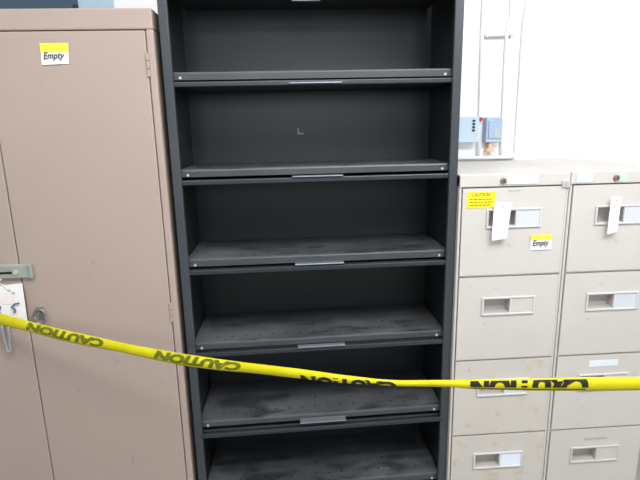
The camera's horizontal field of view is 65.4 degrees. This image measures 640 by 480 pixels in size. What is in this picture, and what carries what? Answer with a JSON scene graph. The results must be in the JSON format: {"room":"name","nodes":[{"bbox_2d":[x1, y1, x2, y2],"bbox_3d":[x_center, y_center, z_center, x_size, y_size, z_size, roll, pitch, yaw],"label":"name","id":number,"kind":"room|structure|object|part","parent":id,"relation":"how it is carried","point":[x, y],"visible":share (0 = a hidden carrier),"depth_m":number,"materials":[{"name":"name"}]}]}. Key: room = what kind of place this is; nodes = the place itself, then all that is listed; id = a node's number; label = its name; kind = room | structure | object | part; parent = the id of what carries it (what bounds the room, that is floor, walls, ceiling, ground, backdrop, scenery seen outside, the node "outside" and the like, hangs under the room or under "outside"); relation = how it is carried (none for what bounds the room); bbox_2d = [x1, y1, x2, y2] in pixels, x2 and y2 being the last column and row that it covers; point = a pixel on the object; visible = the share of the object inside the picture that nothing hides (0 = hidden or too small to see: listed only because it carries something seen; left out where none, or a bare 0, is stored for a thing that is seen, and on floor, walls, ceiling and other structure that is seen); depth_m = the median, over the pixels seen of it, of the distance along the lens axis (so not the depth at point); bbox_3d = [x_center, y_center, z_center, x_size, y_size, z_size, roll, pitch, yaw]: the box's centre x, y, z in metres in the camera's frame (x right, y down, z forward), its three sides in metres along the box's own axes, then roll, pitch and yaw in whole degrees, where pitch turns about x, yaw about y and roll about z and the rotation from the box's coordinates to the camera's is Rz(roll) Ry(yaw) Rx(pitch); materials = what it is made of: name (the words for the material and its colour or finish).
{"room":"storage room","nodes":[
{"label":"storage room","id":0,"kind":"room"},
{"bbox_2d":[114,0,639,164],"bbox_3d":[-0.551,-0.444,2.142,5.400,2.900,0.150,-2,13,-3],"label":"wall","id":1,"kind":"structure","parent":0,"point":[580,93],"depth_m":2.11,"materials":[{"name":"white paint"}]},
{"bbox_2d":[72,0,114,7],"bbox_3d":[-1.480,-0.939,1.924,1.355,1.100,0.110,-2,13,-3],"label":"window","id":2,"kind":"structure","parent":1,"relation":"in","point":[81,3],"depth_m":1.94,"materials":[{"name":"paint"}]},
{"bbox_2d":[459,116,478,142],"bbox_3d":[0.602,-0.467,2.110,0.129,0.108,0.053,-2,13,-3],"label":"electrical box","id":3,"kind":"object","parent":1,"relation":"attached to","point":[469,125],"visible":0.7,"depth_m":2.09,"materials":[{"name":"blue metal"}]},
{"bbox_2d":[476,0,485,154],"bbox_3d":[0.662,-1.123,1.978,0.028,1.554,0.030,-2,13,-3],"label":"conduit pipe","id":4,"kind":"object","parent":1,"relation":"attached to","point":[483,4],"visible":0.91,"depth_m":2.08,"materials":[{"name":"white plastic"}]},
{"bbox_2d":[482,117,502,141],"bbox_3d":[0.734,-0.469,2.119,0.069,0.105,0.052,-2,13,-3],"label":"electrical box","id":5,"kind":"object","parent":1,"relation":"attached to","point":[492,126],"visible":1,"depth_m":2.10,"materials":[{"name":"blue metal"}]},
{"bbox_2d":[484,143,493,151],"bbox_3d":[0.728,-0.400,2.142,0.038,0.037,0.030,-2,13,-3],"label":"cable gland","id":6,"kind":"object","parent":5,"relation":"attached to","point":[489,148],"visible":1,"depth_m":2.13,"materials":[{"name":"orange plastic"}]},
{"bbox_2d":[458,0,529,159],"bbox_3d":[0.680,-1.115,1.988,0.366,1.575,0.016,-2,13,-3],"label":"conduit pipe","id":7,"kind":"object","parent":1,"relation":"attached to","point":[527,3],"visible":0.96,"depth_m":2.11,"materials":[{"name":"white metal"}]},
{"bbox_2d":[484,34,512,37],"bbox_3d":[0.733,-0.839,2.049,0.117,0.014,0.025,-2,13,-3],"label":"bar","id":8,"kind":"object","parent":1,"relation":"attached to","point":[485,35],"visible":1,"depth_m":2.04,"materials":[{"name":"white metal"}]},
{"bbox_2d":[499,0,513,154],"bbox_3d":[0.771,-1.129,1.991,0.029,1.554,0.016,-2,13,-3],"label":"conduit pipe","id":9,"kind":"object","parent":1,"relation":"attached to","point":[511,8],"visible":0.92,"depth_m":2.08,"materials":[{"name":"white metal"}]},
{"bbox_2d":[635,450,639,479],"bbox_3d":[-0.346,1.593,-0.053,5.400,0.100,5.050,-2,13,-3],"label":"floor","id":10,"kind":"structure","parent":0,"point":[638,464],"depth_m":2.16,"materials":[{"name":"grey plastic"}]},
{"bbox_2d":[0,8,197,479],"bbox_3d":[-0.969,0.182,1.847,0.967,1.829,0.506,-2,13,-3],"label":"storage cabinet","id":11,"kind":"object","parent":10,"relation":"on","point":[88,229],"visible":0.88,"depth_m":1.59,"materials":[{"name":"beige metal"}]},
{"bbox_2d":[0,279,26,353],"bbox_3d":[-1.009,0.248,1.597,0.135,0.256,0.017,-2,13,-3],"label":"tag","id":12,"kind":"object","parent":11,"relation":"hanging from","point":[12,302],"visible":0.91,"depth_m":1.59,"materials":[{"name":"white paper"}]},
{"bbox_2d":[0,293,14,304],"bbox_3d":[-1.015,0.187,1.583,0.085,0.039,0.003,-2,13,-3],"label":"print","id":13,"kind":"object","parent":12,"relation":"attached to","point":[5,298],"depth_m":1.58},
{"bbox_3d":[-1.184,0.236,1.614,0.458,1.697,0.021,-2,13,-3],"label":"door","id":14,"kind":"part","parent":11,"relation":"part of","materials":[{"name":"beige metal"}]},
{"bbox_3d":[-0.908,0.244,1.623,0.024,0.031,0.003,-2,13,-3],"label":"ring plate","id":15,"kind":"part","parent":11,"relation":"part of","materials":[{"name":"metal"}]},
{"bbox_2d":[39,43,68,64],"bbox_3d":[-0.772,-0.542,1.451,0.083,0.060,0.003,-2,13,-3],"label":"paper note","id":16,"kind":"object","parent":11,"relation":"attached to","point":[51,53],"visible":1,"depth_m":1.45,"materials":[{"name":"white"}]},
{"bbox_2d":[157,0,463,479],"bbox_3d":[-0.014,0.096,1.861,0.914,1.950,0.407,-2,13,-3],"label":"bookshelf","id":17,"kind":"object","parent":10,"relation":"on","point":[314,144],"visible":1,"depth_m":1.83,"materials":[{"name":"black metal"}]},
{"bbox_3d":[-0.463,0.109,1.846,0.014,1.950,0.382,-2,13,-3],"label":"panel","id":18,"kind":"part","parent":17,"relation":"part of","materials":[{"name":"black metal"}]},
{"bbox_3d":[-0.043,-0.719,1.496,0.085,0.008,0.042,-2,13,-3],"label":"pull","id":19,"kind":"part","parent":17,"relation":"part of","materials":[{"name":"metal"}]},
{"bbox_3d":[-0.034,-0.824,1.656,0.858,0.065,0.396,-2,13,-3],"label":"panel","id":20,"kind":"part","parent":17,"relation":"part of","materials":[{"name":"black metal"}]},
{"bbox_3d":[-0.025,-0.545,1.679,0.883,0.024,0.280,-2,13,-3],"label":"shelf","id":21,"kind":"part","parent":17,"relation":"part of","materials":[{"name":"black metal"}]},
{"bbox_3d":[-0.024,-0.517,1.673,0.879,0.015,0.280,-2,13,-3],"label":"flap door","id":22,"kind":"part","parent":17,"relation":"part of","materials":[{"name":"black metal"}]},
{"bbox_3d":[-0.019,-0.257,1.745,0.883,0.024,0.280,-2,13,-3],"label":"shelf","id":23,"kind":"part","parent":17,"relation":"part of","materials":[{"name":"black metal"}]},
{"bbox_3d":[-0.018,-0.226,1.739,0.879,0.016,0.282,-2,13,-3],"label":"flap door","id":24,"kind":"part","parent":17,"relation":"part of","materials":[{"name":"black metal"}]},
{"bbox_3d":[-0.015,-0.489,1.552,0.164,0.004,0.042,-2,13,-3],"label":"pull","id":25,"kind":"part","parent":17,"relation":"part of","materials":[{"name":"metal"}]},
{"bbox_3d":[-0.013,0.029,1.810,0.883,0.029,0.280,-2,13,-3],"label":"shelf","id":26,"kind":"part","parent":17,"relation":"part of","materials":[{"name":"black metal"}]},
{"bbox_3d":[-0.011,0.062,1.804,0.879,0.019,0.284,-2,13,-3],"label":"flap door","id":27,"kind":"part","parent":17,"relation":"part of","materials":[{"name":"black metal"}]},
{"bbox_3d":[-0.009,-0.209,1.614,0.164,0.004,0.042,-2,13,-3],"label":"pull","id":28,"kind":"part","parent":17,"relation":"part of","materials":[{"name":"metal"}]},
{"bbox_3d":[-0.007,0.317,1.876,0.883,0.033,0.280,-2,13,-3],"label":"shelf","id":29,"kind":"part","parent":17,"relation":"part of","materials":[{"name":"black metal"}]},
{"bbox_3d":[-0.005,0.346,1.868,0.879,0.025,0.286,-2,13,-3],"label":"flap door","id":30,"kind":"part","parent":17,"relation":"part of","materials":[{"name":"black metal"}]},
{"bbox_3d":[-0.002,0.075,1.674,0.164,0.004,0.036,-2,13,-3],"label":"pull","id":31,"kind":"part","parent":17,"relation":"part of","materials":[{"name":"metal"}]},
{"bbox_3d":[-0.001,0.607,1.943,0.883,0.037,0.280,-2,13,-3],"label":"shelf","id":32,"kind":"part","parent":17,"relation":"part of","materials":[{"name":"black metal"}]},
{"bbox_3d":[0.001,0.644,1.933,0.879,0.031,0.291,-2,13,-3],"label":"flap door","id":33,"kind":"part","parent":17,"relation":"part of","materials":[{"name":"black metal"}]},
{"bbox_3d":[0.005,0.365,1.730,0.164,0.006,0.020,-2,13,-3],"label":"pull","id":34,"kind":"part","parent":17,"relation":"part of","materials":[{"name":"metal"}]},
{"bbox_3d":[0.006,0.887,2.007,0.883,0.038,0.280,-2,13,-3],"label":"shelf","id":35,"kind":"part","parent":17,"relation":"part of","materials":[{"name":"black metal"}]},
{"bbox_3d":[0.011,0.645,1.800,0.164,0.007,0.042,-2,13,-3],"label":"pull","id":36,"kind":"part","parent":17,"relation":"part of","materials":[{"name":"metal"}]},
{"bbox_3d":[0.434,0.077,1.900,0.014,1.950,0.382,-2,13,-3],"label":"panel","id":37,"kind":"part","parent":17,"relation":"part of","materials":[{"name":"black metal"}]},
{"bbox_2d":[445,161,570,479],"bbox_3d":[0.631,0.367,2.026,0.369,1.320,0.563,-2,13,-3],"label":"filing cabinet","id":38,"kind":"object","parent":10,"relation":"on","point":[505,299],"visible":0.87,"depth_m":1.73,"materials":[{"name":"beige metal"}]},
{"bbox_2d":[469,193,492,205],"bbox_3d":[0.526,-0.133,1.623,0.079,0.041,0.001,-2,13,-3],"label":"print","id":39,"kind":"object","parent":38,"relation":"attached to","point":[475,199],"depth_m":1.62},
{"bbox_3d":[0.657,0.850,1.883,0.346,0.292,0.050,-2,13,-3],"label":"drawer","id":40,"kind":"part","parent":38,"relation":"part of","materials":[{"name":"beige metal"}]},
{"bbox_3d":[0.659,0.815,1.846,0.187,0.066,0.006,-2,13,-3],"label":"handle frame","id":41,"kind":"part","parent":38,"relation":"part of","materials":[{"name":"metal"}]},
{"bbox_3d":[0.651,0.559,1.816,0.346,0.288,0.050,-2,13,-3],"label":"drawer","id":42,"kind":"part","parent":38,"relation":"part of","materials":[{"name":"beige metal"}]},
{"bbox_2d":[492,203,511,240],"bbox_3d":[0.593,-0.062,1.631,0.063,0.124,0.021,-2,13,-3],"label":"tag","id":43,"kind":"object","parent":38,"relation":"hanging from","point":[501,216],"visible":1,"depth_m":1.62,"materials":[{"name":"white paper"}]},
{"bbox_3d":[0.653,0.525,1.780,0.187,0.066,0.006,-2,13,-3],"label":"handle frame","id":44,"kind":"part","parent":38,"relation":"part of","materials":[{"name":"metal"}]},
{"bbox_3d":[0.644,0.265,1.749,0.346,0.300,0.050,-2,13,-3],"label":"drawer","id":45,"kind":"part","parent":38,"relation":"part of","materials":[{"name":"beige metal"}]},
{"bbox_3d":[0.646,0.225,1.711,0.187,0.066,0.006,-2,13,-3],"label":"handle frame","id":46,"kind":"part","parent":38,"relation":"part of","materials":[{"name":"metal"}]},
{"bbox_3d":[0.638,-0.033,1.681,0.346,0.295,0.050,-2,13,-3],"label":"drawer","id":47,"kind":"part","parent":38,"relation":"part of","materials":[{"name":"beige metal"}]},
{"bbox_3d":[0.640,-0.072,1.643,0.187,0.066,0.006,-2,13,-3],"label":"handle frame","id":48,"kind":"part","parent":38,"relation":"part of","materials":[{"name":"metal"}]},
{"bbox_2d":[530,234,551,249],"bbox_3d":[0.739,0.008,1.667,0.075,0.053,0.003,-2,13,-3],"label":"paper note","id":49,"kind":"object","parent":38,"relation":"attached to","point":[542,241],"visible":1,"depth_m":1.67,"materials":[{"name":"white paper"}]},
{"bbox_2d":[505,159,639,479],"bbox_3d":[1.001,0.354,2.048,0.369,1.320,0.563,-2,13,-3],"label":"filing cabinet","id":50,"kind":"object","parent":10,"relation":"on","point":[591,435],"visible":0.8,"depth_m":1.76,"materials":[{"name":"beige metal"}]},
{"bbox_3d":[1.027,0.837,1.905,0.346,0.292,0.050,-2,13,-3],"label":"drawer","id":51,"kind":"part","parent":50,"relation":"part of","materials":[{"name":"beige metal"}]},
{"bbox_3d":[1.029,0.802,1.869,0.187,0.066,0.006,-2,13,-3],"label":"handle frame","id":52,"kind":"part","parent":50,"relation":"part of","materials":[{"name":"beige metal"}]},
{"bbox_3d":[1.021,0.546,1.839,0.346,0.288,0.050,-2,13,-3],"label":"drawer","id":53,"kind":"part","parent":50,"relation":"part of","materials":[{"name":"beige metal"}]},
{"bbox_3d":[1.014,0.252,1.771,0.346,0.300,0.050,-2,13,-3],"label":"drawer","id":54,"kind":"part","parent":50,"relation":"part of","materials":[{"name":"beige metal"}]},
{"bbox_3d":[1.008,-0.046,1.703,0.346,0.295,0.050,-2,13,-3],"label":"drawer","id":55,"kind":"part","parent":50,"relation":"part of","materials":[{"name":"beige metal"}]},
{"bbox_3d":[1.023,0.512,1.802,0.187,0.066,0.006,-2,13,-3],"label":"handle frame","id":56,"kind":"part","parent":50,"relation":"part of","materials":[{"name":"metal"}]},
{"bbox_3d":[1.016,0.212,1.734,0.187,0.066,0.006,-2,13,-3],"label":"handle frame","id":57,"kind":"part","parent":50,"relation":"part of","materials":[{"name":"metal"}]},
{"bbox_2d":[607,196,621,233],"bbox_3d":[0.973,-0.083,1.653,0.041,0.126,0.021,-2,13,-3],"label":"tag","id":58,"kind":"object","parent":50,"relation":"hanging from","point":[615,205],"visible":1,"depth_m":1.65,"materials":[{"name":"white paper"}]},
{"bbox_3d":[1.010,-0.086,1.665,0.187,0.066,0.006,-2,13,-3],"label":"handle frame","id":59,"kind":"part","parent":50,"relation":"part of","materials":[{"name":"metal"}]},
{"bbox_3d":[2.386,0.017,-0.147,0.150,2.900,5.200,-2,13,-3],"label":"wall","id":60,"kind":"structure","parent":0,"visible":0},
{"bbox_2d":[0,313,639,390],"bbox_3d":[0.460,0.236,1.199,3.698,0.327,0.067,2,13,12],"label":"caution tape","id":61,"kind":"object","parent":60,"relation":"attached to","point":[573,383],"visible":1,"depth_m":1.34,"materials":[{"name":"yellow plastic"}]}
]}

